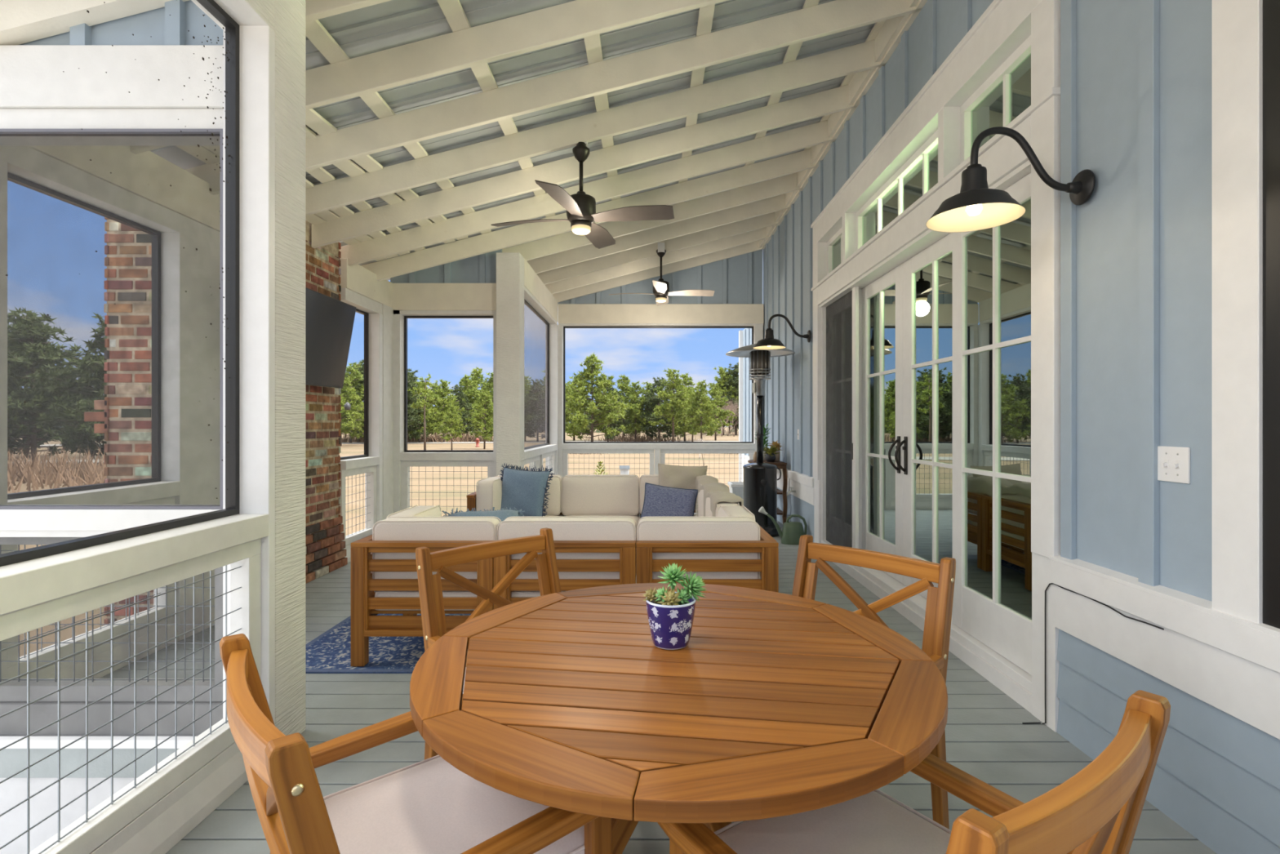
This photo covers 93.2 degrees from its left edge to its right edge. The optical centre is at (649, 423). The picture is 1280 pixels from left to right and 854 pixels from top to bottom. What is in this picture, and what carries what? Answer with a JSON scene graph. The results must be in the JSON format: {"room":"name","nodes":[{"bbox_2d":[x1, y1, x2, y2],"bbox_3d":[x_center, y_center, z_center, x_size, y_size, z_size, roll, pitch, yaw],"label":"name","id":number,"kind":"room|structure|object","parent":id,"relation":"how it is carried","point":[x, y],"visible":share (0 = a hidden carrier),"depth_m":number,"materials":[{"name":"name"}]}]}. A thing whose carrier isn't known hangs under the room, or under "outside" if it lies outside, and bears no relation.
{"room":"screened porch","nodes":[
{"label":"screened porch","id":0,"kind":"room"},
{"bbox_2d":[0,145,219,678],"bbox_3d":[-2.860,-0.110,3.245,0.180,2.800,1.370,0,0,0],"label":"wall","id":1,"kind":"structure","parent":0,"point":[185,461],"depth_m":3.52,"materials":[{"name":"white paint"}]},
{"bbox_2d":[0,0,222,853],"bbox_3d":[-2.321,-0.030,2.460,1.358,3.841,0.200,0,0,0],"label":"wall","id":2,"kind":"structure","parent":0,"point":[42,104],"depth_m":2.41,"materials":[{"name":"white wood"}]},
{"bbox_2d":[0,0,305,853],"bbox_3d":[-1.542,-0.250,0.223,0.195,3.079,4.645,0,0,0],"label":"wall","id":3,"kind":"structure","parent":0,"point":[257,538],"depth_m":2.27,"materials":[{"name":"white wood"}]},
{"bbox_2d":[339,257,393,562],"bbox_3d":[-2.860,-0.110,6.060,0.180,2.800,1.080,0,0,0],"label":"wall","id":4,"kind":"structure","parent":0,"point":[371,298],"depth_m":6.22,"materials":[{"name":"white wood"}]},
{"bbox_2d":[7,426,738,657],"bbox_3d":[0.000,2.090,120.000,360.000,0.400,360.000,0,0,0],"label":"ground","id":5,"kind":"structure","parent":0,"point":[347,450],"depth_m":22.16,"materials":[{"name":"beige sand"}]},
{"bbox_2d":[7,446,95,472],"bbox_3d":[-24.750,1.351,22.132,11.847,1.078,5.062,0,0,-9],"label":"dry shrub","id":6,"kind":"object","parent":5,"relation":"on","point":[32,446],"visible":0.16,"depth_m":22.54,"materials":[{"name":"brown plant"}]},
{"bbox_2d":[7,308,96,461],"bbox_3d":[-27.422,-1.595,26.765,5.466,6.972,5.351,0,0,-37],"label":"pine tree","id":7,"kind":"object","parent":5,"relation":"on","point":[36,344],"visible":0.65,"depth_m":26.54,"materials":[{"name":"green plant"}]},
{"bbox_2d":[7,306,96,457],"bbox_3d":[-33.714,-2.229,32.944,6.323,8.239,6.460,0,0,-7],"label":"pine tree","id":8,"kind":"object","parent":5,"relation":"on","point":[10,319],"visible":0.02,"depth_m":32.70,"materials":[{"name":"green plant"}]},
{"bbox_2d":[7,444,106,481],"bbox_3d":[-19.982,1.306,20.695,5.484,1.168,12.834,0,0,16],"label":"dry shrub","id":9,"kind":"object","parent":5,"relation":"on","point":[33,462],"visible":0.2,"depth_m":20.09,"materials":[{"name":"brown plant"}]},
{"bbox_2d":[7,457,106,493],"bbox_3d":[-16.480,1.441,19.235,4.218,0.898,9.872,0,0,24],"label":"dry shrub","id":10,"kind":"object","parent":5,"relation":"on","point":[68,482],"visible":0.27,"depth_m":17.75,"materials":[{"name":"beige plant"}]},
{"bbox_2d":[7,452,106,485],"bbox_3d":[-18.209,1.396,19.848,10.860,0.988,4.640,0,0,-17],"label":"dry shrub","id":11,"kind":"object","parent":5,"relation":"on","point":[20,473],"visible":0.19,"depth_m":19.35,"materials":[{"name":"brown plant"}]},
{"bbox_2d":[26,311,106,460],"bbox_3d":[-22.912,-1.437,25.781,5.218,6.655,5.107,0,0,-40],"label":"pine tree","id":12,"kind":"object","parent":5,"relation":"on","point":[77,438],"visible":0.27,"depth_m":24.85,"materials":[{"name":"green plant"}]},
{"bbox_2d":[75,372,106,444],"bbox_3d":[-20.689,-0.803,24.472,4.135,5.387,4.224,0,0,-27],"label":"pine tree","id":13,"kind":"object","parent":5,"relation":"on","point":[101,393],"visible":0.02,"depth_m":23.07,"materials":[{"name":"green plant"}]},
{"bbox_2d":[84,217,347,625],"bbox_3d":[-3.231,-0.210,4.768,0.949,4.200,1.655,0,0,0],"label":"brick chimney","id":14,"kind":"object","parent":5,"relation":"on","point":[127,404],"visible":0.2,"depth_m":3.97,"materials":[{"name":"red brick"}]},
{"bbox_2d":[305,287,355,388],"bbox_3d":[-2.648,-0.651,4.585,0.259,0.708,1.230,0,0,0],"label":"television","id":15,"kind":"object","parent":14,"relation":"attached to","point":[329,321],"visible":0.49,"depth_m":4.82,"materials":[{"name":"black plastic"}]},
{"bbox_2d":[339,377,364,445],"bbox_3d":[-25.372,-1.177,50.065,4.416,6.137,5.190,0,0,12],"label":"pine tree","id":16,"kind":"object","parent":5,"relation":"on","point":[347,424],"visible":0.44,"depth_m":50.03,"materials":[{"name":"green plant"}]},
{"bbox_2d":[40,440,738,445],"bbox_3d":[-10.024,1.865,53.026,141.003,0.030,22.429,0,0,0],"label":"road","id":17,"kind":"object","parent":5,"relation":"on","point":[525,442],"visible":0.08,"depth_m":59.08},
{"bbox_2d":[341,363,364,443],"bbox_3d":[-27.398,-1.817,55.843,4.515,7.420,4.412,0,0,-18],"label":"pine tree","id":18,"kind":"object","parent":17,"relation":"on","point":[353,380],"visible":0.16,"depth_m":55.90,"materials":[{"name":"green plant"}]},
{"bbox_2d":[342,360,364,438],"bbox_3d":[-27.260,-2.186,58.214,6.257,8.152,6.392,0,0,30],"label":"pine tree","id":19,"kind":"object","parent":17,"relation":"on","point":[361,370],"visible":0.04,"depth_m":56.94,"materials":[{"name":"green plant"}]},
{"bbox_2d":[407,368,434,439],"bbox_3d":[-23.051,-1.709,55.774,5.645,7.199,5.525,0,0,9],"label":"pine tree","id":20,"kind":"object","parent":17,"relation":"on","point":[411,411],"visible":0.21,"depth_m":55.97,"materials":[{"name":"green plant"}]},
{"bbox_2d":[407,380,444,442],"bbox_3d":[-21.976,-1.158,58.152,4.388,6.099,5.158,0,0,-20],"label":"pine tree","id":21,"kind":"object","parent":17,"relation":"on","point":[428,417],"visible":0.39,"depth_m":57.65,"materials":[{"name":"green plant"}]},
{"bbox_2d":[422,378,464,441],"bbox_3d":[-20.567,-1.263,59.848,3.571,6.309,3.910,0,0,31],"label":"tree","id":22,"kind":"object","parent":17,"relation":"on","point":[445,391],"visible":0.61,"depth_m":59.68,"materials":[{"name":"green plant"}]},
{"bbox_2d":[621,381,653,441],"bbox_3d":[-1.151,-1.170,59.910,3.727,6.124,3.641,0,0,-28],"label":"tree","id":23,"kind":"object","parent":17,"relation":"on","point":[633,394],"visible":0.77,"depth_m":59.58,"materials":[{"name":"green plant"}]},
{"bbox_2d":[634,376,684,441],"bbox_3d":[0.887,-1.400,59.776,5.160,6.580,5.050,0,0,-2],"label":"tree","id":24,"kind":"object","parent":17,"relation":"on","point":[654,401],"visible":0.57,"depth_m":59.48,"materials":[{"name":"green plant"}]},
{"bbox_2d":[667,372,706,440],"bbox_3d":[3.823,-1.683,62.072,5.145,7.151,6.048,0,0,13],"label":"tree","id":25,"kind":"object","parent":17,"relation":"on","point":[685,376],"visible":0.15,"depth_m":61.68,"materials":[{"name":"green plant"}]},
{"bbox_2d":[407,372,440,449],"bbox_3d":[-14.958,-0.750,39.904,1.923,5.282,1.887,0,0,23],"label":"pine tree","id":26,"kind":"object","parent":5,"relation":"on","point":[429,397],"visible":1,"depth_m":39.92,"materials":[{"name":"green plant"}]},
{"bbox_2d":[433,404,467,449],"bbox_3d":[-13.797,0.275,41.923,1.829,3.232,2.003,0,0,32],"label":"pine tree","id":27,"kind":"object","parent":5,"relation":"on","point":[455,420],"visible":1,"depth_m":41.84,"materials":[{"name":"green plant"}]},
{"bbox_2d":[432,383,476,438],"bbox_3d":[-22.424,-1.367,70.112,5.000,6.514,5.108,0,0,11],"label":"tree","id":28,"kind":"object","parent":5,"relation":"on","point":[457,391],"visible":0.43,"depth_m":69.89,"materials":[{"name":"green plant"}]},
{"bbox_2d":[454,373,482,438],"bbox_3d":[-23.022,-2.175,75.762,6.839,8.134,5.989,0,0,41],"label":"tree","id":29,"kind":"object","parent":5,"relation":"on","point":[468,390],"visible":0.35,"depth_m":75.52,"materials":[{"name":"green plant"}]},
{"bbox_2d":[459,366,487,431],"bbox_3d":[-23.023,-2.835,80.264,6.661,9.458,5.350,0,0,-10],"label":"pine tree","id":30,"kind":"object","parent":5,"relation":"on","point":[475,373],"visible":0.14,"depth_m":79.56,"materials":[{"name":"green plant"}]},
{"bbox_2d":[466,390,493,448],"bbox_3d":[-11.894,-0.249,43.860,2.605,4.282,2.546,0,0,2],"label":"pine tree","id":31,"kind":"object","parent":5,"relation":"on","point":[482,420],"visible":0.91,"depth_m":43.68,"materials":[{"name":"green plant"}]},
{"bbox_2d":[471,372,493,435],"bbox_3d":[-19.337,-2.205,73.746,4.637,8.192,5.077,0,0,-9],"label":"tree","id":32,"kind":"object","parent":5,"relation":"on","point":[490,383],"visible":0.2,"depth_m":73.55,"materials":[{"name":"green plant"}]},
{"bbox_2d":[524,378,545,441],"bbox_3d":[-11.143,-1.305,59.776,5.012,6.391,4.905,0,0,-10],"label":"tree","id":33,"kind":"object","parent":5,"relation":"on","point":[539,415],"visible":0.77,"depth_m":59.36,"materials":[{"name":"green plant"}]},
{"bbox_2d":[564,352,635,441],"bbox_3d":[-4.770,-2.114,51.823,6.777,8.013,5.765,0,0,-14],"label":"pine tree","id":34,"kind":"object","parent":5,"relation":"on","point":[580,395],"visible":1,"depth_m":51.40,"materials":[{"name":"green plant"}]},
{"bbox_2d":[583,378,635,441],"bbox_3d":[-4.165,-1.232,58.135,4.792,6.244,4.896,0,0,19],"label":"tree","id":35,"kind":"object","parent":5,"relation":"on","point":[612,425],"visible":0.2,"depth_m":58.09,"materials":[{"name":"green plant"}]},
{"bbox_2d":[613,373,644,439],"bbox_3d":[-2.804,-1.690,64.206,6.059,7.164,5.154,0,0,7],"label":"tree","id":36,"kind":"object","parent":5,"relation":"on","point":[623,384],"visible":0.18,"depth_m":63.49,"materials":[{"name":"green plant"}]},
{"bbox_2d":[583,431,679,441],"bbox_3d":[-2.250,1.351,62.025,11.847,1.078,5.062,0,0,24],"label":"dry shrub","id":37,"kind":"object","parent":5,"relation":"on","point":[632,434],"visible":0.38,"depth_m":61.09,"materials":[{"name":"brown plant"}]},
{"bbox_2d":[606,432,695,441],"bbox_3d":[-0.501,1.351,61.777,11.847,1.078,5.062,0,0,-33],"label":"dry shrub","id":38,"kind":"object","parent":5,"relation":"on","point":[660,437],"visible":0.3,"depth_m":61.38,"materials":[{"name":"brown plant"}]},
{"bbox_2d":[647,367,692,441],"bbox_3d":[1.948,-1.599,55.068,4.326,6.981,3.951,0,0,11],"label":"tree","id":39,"kind":"object","parent":5,"relation":"on","point":[673,384],"visible":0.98,"depth_m":54.46,"materials":[{"name":"green plant"}]},
{"bbox_2d":[677,387,705,441],"bbox_3d":[4.152,-0.724,57.770,3.256,5.232,3.065,0,0,36],"label":"pine tree","id":40,"kind":"object","parent":5,"relation":"on","point":[687,428],"visible":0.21,"depth_m":57.55,"materials":[{"name":"green plant"}]},
{"bbox_2d":[684,379,720,441],"bbox_3d":[4.518,-0.876,50.083,3.243,5.536,3.445,0,0,26],"label":"tree","id":41,"kind":"object","parent":5,"relation":"on","point":[704,404],"visible":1,"depth_m":49.70,"materials":[{"name":"green plant"}]},
{"bbox_2d":[703,382,736,440],"bbox_3d":[7.390,-1.282,65.994,3.933,6.347,3.592,0,0,-6],"label":"pine tree","id":42,"kind":"object","parent":5,"relation":"on","point":[720,402],"visible":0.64,"depth_m":65.62,"materials":[{"name":"green plant"}]},
{"bbox_2d":[706,365,738,435],"bbox_3d":[11.114,-3.583,94.851,7.642,10.950,6.643,0,0,21],"label":"pine tree","id":43,"kind":"object","parent":5,"relation":"on","point":[722,380],"visible":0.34,"depth_m":94.15,"materials":[{"name":"green plant"}]},
{"bbox_2d":[711,362,738,435],"bbox_3d":[13.668,-3.909,95.204,9.510,11.600,9.544,0,0,-35],"label":"pine tree","id":44,"kind":"object","parent":5,"relation":"on","point":[735,371],"visible":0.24,"depth_m":94.26,"materials":[{"name":"green plant"}]},
{"bbox_2d":[390,248,524,515],"bbox_3d":[-2.100,-0.333,6.540,1.460,3.247,0.320,0,0,0],"label":"wall","id":45,"kind":"structure","parent":0,"point":[489,285],"depth_m":6.54,"materials":[{"name":"white wood"}]},
{"bbox_2d":[129,0,927,302],"bbox_3d":[-0.550,-2.183,3.526,5.300,1.562,11.652,0,0,0],"label":"ceiling","id":46,"kind":"structure","parent":0,"point":[430,125],"depth_m":4.39,"materials":[{"name":"beige paint"}]},
{"bbox_2d":[490,142,674,248],"bbox_3d":[-0.500,-1.714,4.420,1.068,0.652,1.068,0,0,-32],"label":"ceiling fan","id":47,"kind":"object","parent":46,"relation":"hanging from","point":[580,206],"visible":1,"depth_m":4.36,"materials":[{"name":"brown wood"}]},
{"bbox_2d":[608,248,714,305],"bbox_3d":[0.150,-1.934,7.870,1.068,0.712,1.068,0,0,-41],"label":"ceiling fan","id":48,"kind":"object","parent":46,"relation":"hanging from","point":[660,287],"visible":0.99,"depth_m":7.82,"materials":[{"name":"brown metal"}]},
{"bbox_2d":[524,257,558,474],"bbox_3d":[-1.465,-0.259,7.832,0.190,3.098,2.425,0,0,0],"label":"wall","id":49,"kind":"structure","parent":0,"point":[538,298],"depth_m":8.85,"materials":[{"name":"white wood"}]},
{"bbox_2d":[98,511,1217,853],"bbox_3d":[-0.560,1.305,3.599,4.600,0.030,11.185,0,0,0],"label":"floor","id":50,"kind":"structure","parent":0,"point":[987,738],"depth_m":2.48,"materials":[{"name":"grey paint"}]},
{"bbox_2d":[305,613,471,673],"bbox_3d":[-0.820,1.285,4.463,2.340,0.008,2.695,0,0,0],"label":"area rug","id":51,"kind":"object","parent":50,"relation":"on","point":[330,652],"visible":0.02,"depth_m":3.36,"materials":[{"name":"blue fabric"}]},
{"bbox_2d":[351,505,501,666],"bbox_3d":[-1.197,0.900,3.549,0.747,0.756,0.748,0,0,0],"label":"module","id":52,"kind":"object","parent":51,"relation":"on","point":[392,586],"visible":0.59,"depth_m":3.20,"materials":[{"name":"brown wood"}]},
{"bbox_2d":[388,505,441,517],"bbox_3d":[-1.402,0.705,3.655,0.180,0.360,0.480,0,0,0],"label":"cushion","id":53,"kind":"object","parent":52,"relation":"on","point":[421,510],"depth_m":3.65,"materials":[{"name":"beige fabric"}]},
{"bbox_2d":[374,591,476,596],"bbox_3d":[-1.154,0.939,3.575,0.655,0.122,0.690,0,0,0],"label":"seat cushion","id":54,"kind":"object","parent":52,"relation":"on","point":[378,593],"depth_m":3.23,"materials":[{"name":"beige fabric"}]},
{"bbox_2d":[373,517,500,578],"bbox_3d":[-1.154,0.705,3.327,0.655,0.360,0.180,0,0,0],"label":"cushion","id":55,"kind":"object","parent":52,"relation":"on","point":[389,529],"depth_m":3.24,"materials":[{"name":"beige fabric"}]},
{"bbox_2d":[441,506,524,521],"bbox_3d":[-1.022,0.710,3.781,0.533,0.326,0.457,0,0,-20],"label":"throw pillow","id":56,"kind":"object","parent":52,"relation":"on","point":[503,514],"visible":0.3,"depth_m":3.87,"materials":[{"name":"blue fabric"}]},
{"bbox_2d":[466,474,563,516],"bbox_3d":[-1.225,0.892,5.646,0.747,0.771,0.748,0,0,0],"label":"module","id":57,"kind":"object","parent":51,"relation":"on","point":[487,495],"visible":0.32,"depth_m":5.39,"materials":[{"name":"beige fabric"}]},
{"bbox_2d":[476,476,502,511],"bbox_3d":[-1.430,0.698,5.540,0.180,0.375,0.480,0,0,0],"label":"cushion","id":58,"kind":"object","parent":57,"relation":"on","point":[489,491],"depth_m":5.30,"materials":[{"name":"beige fabric"}]},
{"bbox_2d":[499,463,555,516],"bbox_3d":[-1.145,0.650,5.498,0.557,0.549,0.211,0,0,16],"label":"throw pillow","id":59,"kind":"object","parent":57,"relation":"on","point":[524,490],"visible":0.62,"depth_m":5.44,"materials":[{"name":"blue fabric"}]},
{"bbox_2d":[497,475,562,515],"bbox_3d":[-1.183,0.698,5.868,0.655,0.375,0.180,0,0,0],"label":"cushion","id":60,"kind":"object","parent":57,"relation":"on","point":[554,505],"depth_m":5.80,"materials":[{"name":"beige fabric"}]},
{"bbox_2d":[493,516,636,608],"bbox_3d":[-0.447,0.900,3.549,0.747,0.756,0.748,0,0,0],"label":"module","id":61,"kind":"object","parent":51,"relation":"on","point":[590,551],"visible":0.45,"depth_m":3.23,"materials":[{"name":"brown wood"}]},
{"bbox_2d":[511,591,563,596],"bbox_3d":[-0.447,0.939,3.575,0.740,0.122,0.690,0,0,0],"label":"seat cushion","id":62,"kind":"object","parent":61,"relation":"on","point":[514,593],"depth_m":3.23,"materials":[{"name":"beige fabric"}]},
{"bbox_2d":[497,517,635,578],"bbox_3d":[-0.447,0.705,3.327,0.740,0.360,0.180,0,0,0],"label":"cushion","id":63,"kind":"object","parent":61,"relation":"on","point":[564,529],"depth_m":3.24,"materials":[{"name":"beige fabric"}]},
{"bbox_2d":[561,474,639,526],"bbox_3d":[-0.475,0.892,5.646,0.747,0.771,0.748,0,0,0],"label":"module","id":64,"kind":"object","parent":51,"relation":"on","point":[583,495],"visible":0.48,"depth_m":5.79,"materials":[{"name":"beige fabric"}]},
{"bbox_2d":[563,514,639,525],"bbox_3d":[-0.475,0.939,5.620,0.740,0.122,0.690,0,0,0],"label":"seat cushion","id":65,"kind":"object","parent":64,"relation":"on","point":[636,517],"depth_m":5.76,"materials":[{"name":"beige fabric"}]},
{"bbox_2d":[639,474,695,519],"bbox_3d":[0.275,0.892,5.646,0.747,0.771,0.748,0,0,0],"label":"module","id":66,"kind":"object","parent":51,"relation":"on","point":[649,478],"visible":0.08,"depth_m":5.80,"materials":[{"name":"beige fabric"}]},
{"bbox_2d":[640,475,658,513],"bbox_3d":[0.163,0.698,5.868,0.515,0.375,0.180,0,0,0],"label":"cushion","id":67,"kind":"object","parent":66,"relation":"on","point":[653,479],"depth_m":5.80,"materials":[{"name":"beige fabric"}]},
{"bbox_2d":[657,462,707,510],"bbox_3d":[0.300,0.595,5.627,0.478,0.438,0.231,0,0,5],"label":"throw pillow","id":68,"kind":"object","parent":66,"relation":"on","point":[671,476],"visible":0.46,"depth_m":5.58,"materials":[{"name":"beige fabric"}]},
{"bbox_2d":[697,484,703,516],"bbox_3d":[0.275,0.900,4.940,0.748,0.756,0.680,0,0,0],"label":"module","id":69,"kind":"object","parent":51,"relation":"on","point":[700,495],"visible":0.02,"depth_m":4.85,"materials":[{"name":"beige fabric"}]},
{"bbox_2d":[695,475,743,516],"bbox_3d":[0.518,0.627,4.826,0.211,0.325,1.752,0,0,0],"label":"throw blanket","id":70,"kind":"object","parent":69,"relation":"on","point":[717,491],"visible":0.7,"depth_m":4.55,"materials":[{"name":"beige fabric"}]},
{"bbox_2d":[635,505,778,592],"bbox_3d":[0.304,0.900,3.549,0.747,0.756,0.748,0,0,0],"label":"module","id":71,"kind":"object","parent":51,"relation":"on","point":[730,548],"visible":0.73,"depth_m":3.22,"materials":[{"name":"brown wood"}]},
{"bbox_2d":[637,517,759,578],"bbox_3d":[0.261,0.705,3.327,0.655,0.360,0.180,0,0,0],"label":"cushion","id":72,"kind":"object","parent":71,"relation":"on","point":[649,529],"depth_m":3.24,"materials":[{"name":"beige fabric"}]},
{"bbox_2d":[717,505,754,519],"bbox_3d":[0.509,0.705,3.655,0.180,0.360,0.480,0,0,0],"label":"cushion","id":73,"kind":"object","parent":71,"relation":"on","point":[726,510],"depth_m":3.63,"materials":[{"name":"beige fabric"}]},
{"bbox_2d":[705,492,739,516],"bbox_3d":[0.275,0.900,4.257,0.748,0.756,0.680,0,0,0],"label":"module","id":74,"kind":"object","parent":51,"relation":"on","point":[708,511],"visible":0.07,"depth_m":4.04,"materials":[{"name":"beige fabric"}]},
{"bbox_2d":[219,633,612,853],"bbox_3d":[-0.452,0.858,1.190,0.615,0.864,0.590,0,0,-41],"label":"armchair","id":75,"kind":"object","parent":50,"relation":"on","point":[428,806],"visible":0.84,"depth_m":1.14,"materials":[{"name":"brown wood"}]},
{"bbox_2d":[324,756,584,853],"bbox_3d":[-0.401,0.821,1.234,0.460,0.073,0.490,0,0,-41],"label":"seat cushion","id":76,"kind":"object","parent":75,"relation":"on","point":[428,806],"depth_m":1.22,"materials":[{"name":"fabric"}]},
{"bbox_2d":[415,527,560,759],"bbox_3d":[-0.399,0.858,2.069,0.615,0.864,0.590,0,0,43],"label":"armchair","id":77,"kind":"object","parent":50,"relation":"on","point":[430,590],"visible":0.28,"depth_m":2.19,"materials":[{"name":"brown wood"}]},
{"bbox_2d":[409,582,947,853],"bbox_3d":[0.060,0.918,1.489,1.209,0.732,1.209,0,0,-17],"label":"dining table","id":78,"kind":"object","parent":50,"relation":"on","point":[775,704],"visible":0.94,"depth_m":1.19,"materials":[{"name":"brown wood"}]},
{"bbox_2d":[642,562,706,649],"bbox_3d":[0.063,0.451,1.506,0.152,0.201,0.125,0,0,30],"label":"potted succulent","id":79,"kind":"object","parent":78,"relation":"on","point":[671,613],"visible":1,"depth_m":1.48,"materials":[{"name":"blue ceramic"}]},
{"bbox_2d":[645,591,695,649],"bbox_3d":[0.053,0.494,1.512,0.125,0.114,0.125,0,0,0],"label":"pot","id":80,"kind":"object","parent":79,"relation":"attached to","point":[670,620],"depth_m":1.47,"materials":[{"name":"blue ceramic"}]},
{"bbox_2d":[727,481,742,498],"bbox_3d":[1.320,1.070,8.620,0.370,0.440,0.370,0,0,0],"label":"planter box","id":81,"kind":"object","parent":50,"relation":"on","point":[735,487],"visible":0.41,"depth_m":8.50,"materials":[{"name":"white plastic"}]},
{"bbox_2d":[725,343,795,537],"bbox_3d":[1.287,0.182,7.050,0.796,2.215,0.796,0,0,0],"label":"patio heater","id":82,"kind":"object","parent":50,"relation":"on","point":[760,479],"visible":0.78,"depth_m":6.93,"materials":[{"name":"black metal"}]},
{"bbox_2d":[747,459,787,524],"bbox_3d":[1.461,0.886,7.720,0.402,0.812,0.855,0,0,0],"label":"console table","id":83,"kind":"object","parent":50,"relation":"on","point":[780,464],"visible":0.25,"depth_m":7.33,"materials":[{"name":"brown wood"}]},
{"bbox_2d":[763,444,779,462],"bbox_3d":[1.503,0.369,7.500,0.236,0.220,0.225,0,0,-37],"label":"potted plant","id":84,"kind":"object","parent":83,"relation":"on","point":[770,453],"visible":1,"depth_m":7.46,"materials":[{"name":"green plant"}]},
{"bbox_2d":[758,506,807,544],"bbox_3d":[1.432,1.092,6.500,0.524,0.396,0.176,0,0,0],"label":"watering can","id":85,"kind":"object","parent":50,"relation":"on","point":[791,532],"visible":0.93,"depth_m":6.45,"materials":[{"name":"green plastic"}]},
{"bbox_2d":[791,534,955,833],"bbox_3d":[0.563,0.858,1.918,0.615,0.864,0.590,0,0,-42],"label":"armchair","id":86,"kind":"object","parent":50,"relation":"on","point":[938,616],"visible":0.38,"depth_m":1.99,"materials":[{"name":"brown wood"}]},
{"bbox_2d":[657,689,1170,853],"bbox_3d":[0.413,0.858,1.023,0.590,0.864,0.615,0,0,-35],"label":"armchair","id":87,"kind":"object","parent":50,"relation":"on","point":[1097,810],"visible":0.71,"depth_m":0.95,"materials":[{"name":"brown wood"}]},
{"bbox_2d":[717,790,950,853],"bbox_3d":[0.374,0.821,1.079,0.490,0.073,0.460,0,0,-35],"label":"seat cushion","id":88,"kind":"object","parent":87,"relation":"on","point":[870,823],"depth_m":1.17,"materials":[{"name":"fabric"}]},
{"bbox_2d":[557,249,764,491],"bbox_3d":[0.083,-0.765,9.125,3.245,4.110,0.190,0,0,0],"label":"wall","id":89,"kind":"structure","parent":0,"point":[736,282],"depth_m":9.08,"materials":[{"name":"white wood"}]},
{"bbox_2d":[640,482,697,519],"bbox_3d":[0.174,0.720,5.198,0.531,0.402,0.208,0,0,6],"label":"throw pillow","id":90,"kind":"object","parent":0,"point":[659,500],"visible":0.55,"depth_m":5.15,"materials":[{"name":"blue fabric"}]},
{"bbox_2d":[738,0,1279,853],"bbox_3d":[1.780,-0.760,4.525,0.240,4.100,13.450,0,0,0],"label":"wall","id":91,"kind":"structure","parent":0,"point":[1147,292],"depth_m":2.20,"materials":[{"name":"blue paint"}]},
{"bbox_2d":[752,314,810,349],"bbox_3d":[1.399,-0.981,6.430,0.598,0.359,0.344,0,0,0],"label":"wall lamp","id":92,"kind":"object","parent":91,"relation":"attached to","point":[768,342],"visible":1,"depth_m":6.41,"materials":[{"name":"black metal"}]},
{"bbox_2d":[826,226,842,275],"bbox_3d":[1.802,-1.600,5.665,0.055,0.420,0.770,0,0,0],"label":"window","id":93,"kind":"structure","parent":91,"relation":"in","point":[834,245],"depth_m":5.89,"materials":[{"name":"white paint"}]},
{"bbox_2d":[826,285,858,548],"bbox_3d":[1.746,0.002,5.550,0.037,2.316,0.900,0,0,0],"label":"door","id":94,"kind":"structure","parent":91,"relation":"in","point":[842,314],"depth_m":5.48,"materials":[{"name":"white paint"}]},
{"bbox_2d":[858,288,862,549],"bbox_3d":[1.808,0.003,5.627,0.044,2.317,0.846,0,0,0],"label":"door","id":95,"kind":"structure","parent":91,"relation":"in","point":[860,290],"depth_m":5.20,"materials":[{"name":"white paint"}]},
{"bbox_2d":[862,263,903,584],"bbox_3d":[1.807,0.003,4.796,0.126,2.317,0.876,0,0,0],"label":"door","id":96,"kind":"structure","parent":91,"relation":"in","point":[882,299],"depth_m":4.79,"materials":[{"name":"white paint"}]},
{"bbox_2d":[856,129,937,250],"bbox_3d":[1.802,-1.600,4.362,0.055,0.420,1.675,0,0,0],"label":"window","id":97,"kind":"structure","parent":91,"relation":"in","point":[918,175],"depth_m":4.35,"materials":[{"name":"white paint"}]},
{"bbox_2d":[894,232,952,615],"bbox_3d":[1.807,0.003,3.905,0.126,2.317,0.906,0,0,0],"label":"door","id":98,"kind":"structure","parent":91,"relation":"in","point":[926,442],"depth_m":3.99,"materials":[{"name":"white paint"}]},
{"bbox_2d":[952,173,1031,675],"bbox_3d":[1.778,0.003,3.089,0.044,2.317,0.846,0,0,0],"label":"door","id":99,"kind":"structure","parent":91,"relation":"in","point":[992,602],"depth_m":3.10,"materials":[{"name":"white paint"}]},
{"bbox_2d":[960,35,1031,164],"bbox_3d":[1.802,-1.600,3.062,0.055,0.420,0.791,0,0,0],"label":"window","id":100,"kind":"structure","parent":91,"relation":"in","point":[1006,94],"depth_m":3.12,"materials":[{"name":"white paint"}]},
{"bbox_2d":[925,126,1095,232],"bbox_3d":[1.399,-0.981,2.370,0.598,0.359,0.344,0,0,0],"label":"wall lamp","id":101,"kind":"object","parent":91,"relation":"attached to","point":[977,206],"visible":1,"depth_m":2.36,"materials":[{"name":"black metal"}]},
{"bbox_2d":[1042,582,1164,724],"bbox_3d":[1.685,0.977,2.288,0.010,0.623,0.607,0,0,0],"label":"cable","id":102,"kind":"object","parent":91,"relation":"attached to","point":[1050,583],"visible":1,"depth_m":2.58,"materials":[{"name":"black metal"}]},
{"bbox_2d":[1157,445,1190,484],"bbox_3d":[1.710,0.135,1.982,0.020,0.116,0.120,0,0,0],"label":"light switch","id":103,"kind":"object","parent":91,"relation":"attached to","point":[1173,462],"visible":1,"depth_m":1.97,"materials":[{"name":"white plastic"}]},
{"bbox_2d":[1262,0,1279,628],"bbox_3d":[1.735,-0.371,0.960,0.090,1.878,1.419,0,0,0],"label":"window","id":104,"kind":"structure","parent":91,"relation":"in","point":[1271,8],"depth_m":1.65,"materials":[{"name":"black"}]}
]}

